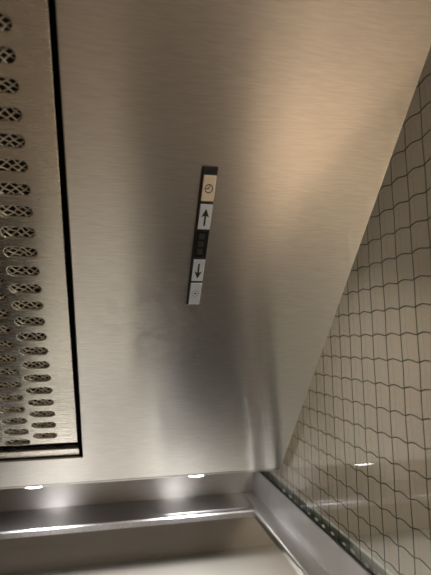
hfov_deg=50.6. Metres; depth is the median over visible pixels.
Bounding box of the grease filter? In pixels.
[0,0,79,458]
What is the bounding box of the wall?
[0,47,430,574]
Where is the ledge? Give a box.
[0,492,267,538]
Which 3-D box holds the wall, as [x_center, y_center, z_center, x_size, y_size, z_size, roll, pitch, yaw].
[-0.040,0.364,0.911,3.400,2.500,0.075,1,-7,-12]
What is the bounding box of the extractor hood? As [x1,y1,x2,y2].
[0,0,430,511]
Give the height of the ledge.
0.015 m
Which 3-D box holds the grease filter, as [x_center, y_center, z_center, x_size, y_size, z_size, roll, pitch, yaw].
[-0.270,-0.045,0.423,0.252,0.501,0.457,1,-7,-12]
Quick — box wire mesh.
[263,73,430,574]
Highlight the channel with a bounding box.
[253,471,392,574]
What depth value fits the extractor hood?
0.44 m
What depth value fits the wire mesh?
0.47 m
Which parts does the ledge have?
raised plate, plate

